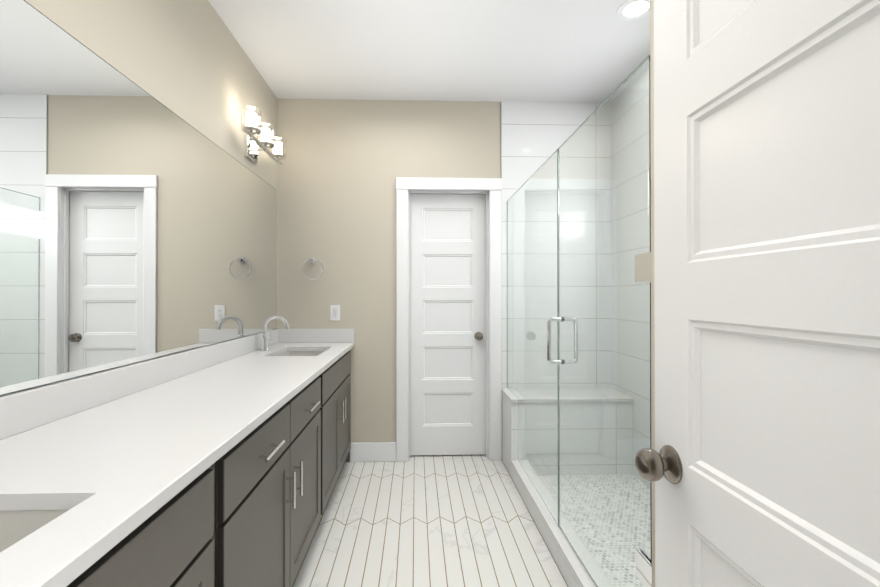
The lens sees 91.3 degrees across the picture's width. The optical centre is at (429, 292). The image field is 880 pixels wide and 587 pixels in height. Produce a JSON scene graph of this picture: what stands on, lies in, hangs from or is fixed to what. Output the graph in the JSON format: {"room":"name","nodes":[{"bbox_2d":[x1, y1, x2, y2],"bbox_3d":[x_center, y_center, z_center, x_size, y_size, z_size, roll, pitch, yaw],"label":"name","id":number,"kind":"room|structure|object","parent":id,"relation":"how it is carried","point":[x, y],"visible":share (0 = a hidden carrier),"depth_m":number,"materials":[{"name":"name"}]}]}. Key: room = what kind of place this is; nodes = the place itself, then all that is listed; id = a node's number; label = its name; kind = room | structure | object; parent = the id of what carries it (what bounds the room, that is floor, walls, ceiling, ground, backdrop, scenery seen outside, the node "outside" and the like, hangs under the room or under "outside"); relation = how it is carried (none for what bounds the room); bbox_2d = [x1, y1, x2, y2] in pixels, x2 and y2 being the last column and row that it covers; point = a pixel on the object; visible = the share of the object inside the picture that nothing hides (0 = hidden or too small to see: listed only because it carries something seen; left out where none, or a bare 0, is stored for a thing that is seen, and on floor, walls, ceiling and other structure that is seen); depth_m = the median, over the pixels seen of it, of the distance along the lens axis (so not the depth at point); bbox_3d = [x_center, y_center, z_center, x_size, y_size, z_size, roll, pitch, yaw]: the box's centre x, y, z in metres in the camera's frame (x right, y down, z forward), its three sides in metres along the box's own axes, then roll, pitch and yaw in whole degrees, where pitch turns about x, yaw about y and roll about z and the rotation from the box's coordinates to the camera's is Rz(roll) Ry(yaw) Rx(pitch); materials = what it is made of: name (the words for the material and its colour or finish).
{"room":"bathroom","nodes":[
{"label":"bathroom","id":0,"kind":"room"},
{"bbox_2d":[0,0,276,396],"bbox_3d":[-1.139,-0.106,1.088,0.120,2.740,4.791,0,0,-2],"label":"wall","id":1,"kind":"structure","parent":0,"point":[190,63],"depth_m":1.94,"materials":[{"name":"beige paint"}]},
{"bbox_2d":[0,0,276,395],"bbox_3d":[-1.094,-0.255,1.651,0.006,1.036,3.112,0,0,-2],"label":"mirror","id":2,"kind":"object","parent":1,"relation":"attached to","point":[138,224],"visible":0.92,"depth_m":1.44,"materials":[{"name":"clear mirror"}]},
{"bbox_2d":[0,329,279,436],"bbox_3d":[-1.086,0.316,1.638,0.020,0.103,3.188,0,0,-2],"label":"backsplash","id":3,"kind":"structure","parent":1,"relation":"attached to","point":[19,411],"depth_m":1.41,"materials":[{"name":"white stone"}]},
{"bbox_2d":[241,106,285,164],"bbox_3d":[-1.055,-0.940,2.711,0.152,0.217,0.625,0,0,-2],"label":"sconce","id":4,"kind":"object","parent":1,"relation":"attached to","point":[251,125],"visible":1,"depth_m":2.66,"materials":[{"name":"white glass"}]},
{"bbox_2d":[277,98,500,442],"bbox_3d":[0.181,-0.092,3.610,2.683,2.740,0.665,0,0,-2],"label":"wall","id":5,"kind":"structure","parent":0,"point":[346,162],"depth_m":3.25,"materials":[{"name":"beige paint"}]},
{"bbox_2d":[301,258,322,279],"bbox_3d":[-0.876,-0.179,3.215,0.162,0.169,0.056,0,0,-2],"label":"towel ring","id":6,"kind":"object","parent":5,"relation":"attached to","point":[313,260],"visible":1,"depth_m":3.20,"materials":[{"name":"silver metal"}]},
{"bbox_2d":[280,329,353,340],"bbox_3d":[-0.849,0.325,3.231,0.557,0.103,0.020,0,0,-2],"label":"backsplash","id":7,"kind":"structure","parent":5,"relation":"attached to","point":[289,334],"depth_m":3.22,"materials":[{"name":"white stone"}]},
{"bbox_2d":[330,305,339,320],"bbox_3d":[-0.715,0.154,3.241,0.074,0.117,0.010,0,0,-2],"label":"electrical outlet plate","id":8,"kind":"object","parent":5,"relation":"attached to","point":[334,312],"visible":1,"depth_m":3.24,"materials":[{"name":"white plastic"}]},
{"bbox_2d":[350,442,395,461],"bbox_3d":[-0.426,1.205,3.243,0.346,0.143,0.016,0,0,-2],"label":"baseboard","id":9,"kind":"structure","parent":5,"relation":"attached to","point":[373,452],"depth_m":3.23,"materials":[{"name":"white wood"}]},
{"bbox_2d":[410,194,485,454],"bbox_3d":[0.143,0.249,3.338,0.607,2.032,0.098,0,0,-2],"label":"door","id":10,"kind":"structure","parent":5,"relation":"in","point":[447,324],"depth_m":3.36,"materials":[{"name":"white wood"}]},
{"bbox_2d":[396,177,501,461],"bbox_3d":[0.145,0.204,3.320,0.808,2.146,0.137,0,0,-2],"label":"door frame","id":11,"kind":"structure","parent":5,"relation":"attached to","point":[492,186],"depth_m":3.26,"materials":[{"name":"white wood"}]},
{"bbox_2d":[501,101,601,387],"bbox_3d":[0.980,-0.094,3.299,0.866,2.740,0.009,0,0,-2],"label":"wall tile","id":12,"kind":"structure","parent":5,"relation":"attached to","point":[535,136],"depth_m":3.29,"materials":[{"name":"white tile"}]},
{"bbox_2d":[208,0,649,102],"bbox_3d":[0.201,-1.526,1.139,2.803,0.100,4.791,0,0,-2],"label":"ceiling","id":13,"kind":"structure","parent":0,"point":[595,51],"depth_m":2.58,"materials":[{"name":"white paint"}]},
{"bbox_2d":[617,0,649,20],"bbox_3d":[1.068,-1.466,2.222,0.187,0.007,0.187,0,0,-2],"label":"recessed light","id":14,"kind":"object","parent":13,"relation":"in","point":[629,10],"visible":0.9,"depth_m":2.23,"materials":[{"name":"white"}]},
{"bbox_2d":[292,454,567,586],"bbox_3d":[0.201,1.315,1.124,2.803,0.100,4.791,0,0,-2],"label":"floor","id":15,"kind":"structure","parent":0,"point":[441,521],"depth_m":2.28,"materials":[{"name":"tile"}]},
{"bbox_2d":[56,345,353,586],"bbox_3d":[-0.795,0.833,1.645,0.602,0.867,3.188,0,0,-2],"label":"bathroom vanity","id":16,"kind":"object","parent":15,"relation":"on","point":[221,464],"depth_m":1.26,"materials":[{"name":"grey"}]},
{"bbox_2d":[0,341,353,586],"bbox_3d":[-0.807,0.382,1.647,0.577,0.030,3.188,0,0,-2],"label":"countertop","id":17,"kind":"structure","parent":16,"relation":"on","point":[102,468],"depth_m":0.98,"materials":[{"name":"white stone"}]},
{"bbox_2d":[0,505,55,540],"bbox_3d":[-0.750,0.453,0.540,0.323,0.147,0.477,0,0,-2],"label":"sink","id":18,"kind":"object","parent":17,"relation":"in","point":[12,517],"depth_m":0.78,"materials":[{"name":"white ceramic"}]},
{"bbox_2d":[261,315,289,350],"bbox_3d":[-0.987,0.259,2.755,0.184,0.227,0.070,0,0,-2],"label":"faucet","id":19,"kind":"object","parent":17,"relation":"on","point":[265,341],"visible":1,"depth_m":2.74,"materials":[{"name":"silver metal"}]},
{"bbox_2d":[276,349,319,356],"bbox_3d":[-0.822,0.465,2.738,0.323,0.147,0.477,0,0,-2],"label":"sink","id":20,"kind":"object","parent":17,"relation":"in","point":[287,352],"depth_m":2.97,"materials":[{"name":"white ceramic"}]},
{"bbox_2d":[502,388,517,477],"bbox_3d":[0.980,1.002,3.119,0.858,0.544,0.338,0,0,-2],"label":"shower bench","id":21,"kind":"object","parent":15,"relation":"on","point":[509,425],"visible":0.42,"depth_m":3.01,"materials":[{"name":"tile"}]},
{"bbox_2d":[511,460,596,586],"bbox_3d":[0.645,1.207,2.098,0.122,0.124,1.706,0,0,-2],"label":"shower curb","id":22,"kind":"object","parent":15,"relation":"on","point":[573,570],"visible":0.47,"depth_m":2.09,"materials":[{"name":"stone"}]},
{"bbox_2d":[507,149,558,525],"bbox_3d":[0.615,0.222,2.691,0.015,1.847,1.178,0,0,-2],"label":"glass","id":23,"kind":"object","parent":22,"relation":"on","point":[532,284],"visible":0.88,"depth_m":2.48,"materials":[{"name":"teal"}]},
{"bbox_2d":[650,0,654,586],"bbox_3d":[1.120,-0.105,1.216,0.960,2.740,0.100,0,0,-2],"label":"wall","id":24,"kind":"structure","parent":0,"point":[652,267],"depth_m":1.23,"materials":[{"name":"beige paint"}]},
{"bbox_2d":[547,55,651,586],"bbox_3d":[0.648,0.213,1.675,0.154,1.842,0.852,0,0,-2],"label":"shower glass door","id":25,"kind":"structure","parent":24,"relation":"attached to","point":[603,319],"depth_m":1.56,"materials":[{"name":"teal"}]},
{"bbox_3d":[-0.132,-0.112,0.015,1.823,2.740,0.120,0,0,-2],"label":"wall","id":26,"kind":"structure","parent":0,"visible":0},
{"bbox_2d":[635,0,879,586],"bbox_3d":[0.482,0.233,0.480,0.162,2.032,0.772,0,0,-2],"label":"entry door","id":27,"kind":"structure","parent":26,"relation":"in","point":[759,465],"depth_m":0.60,"materials":[{"name":"white painted wood"},{"name":"satin nickel knob"}]}
]}

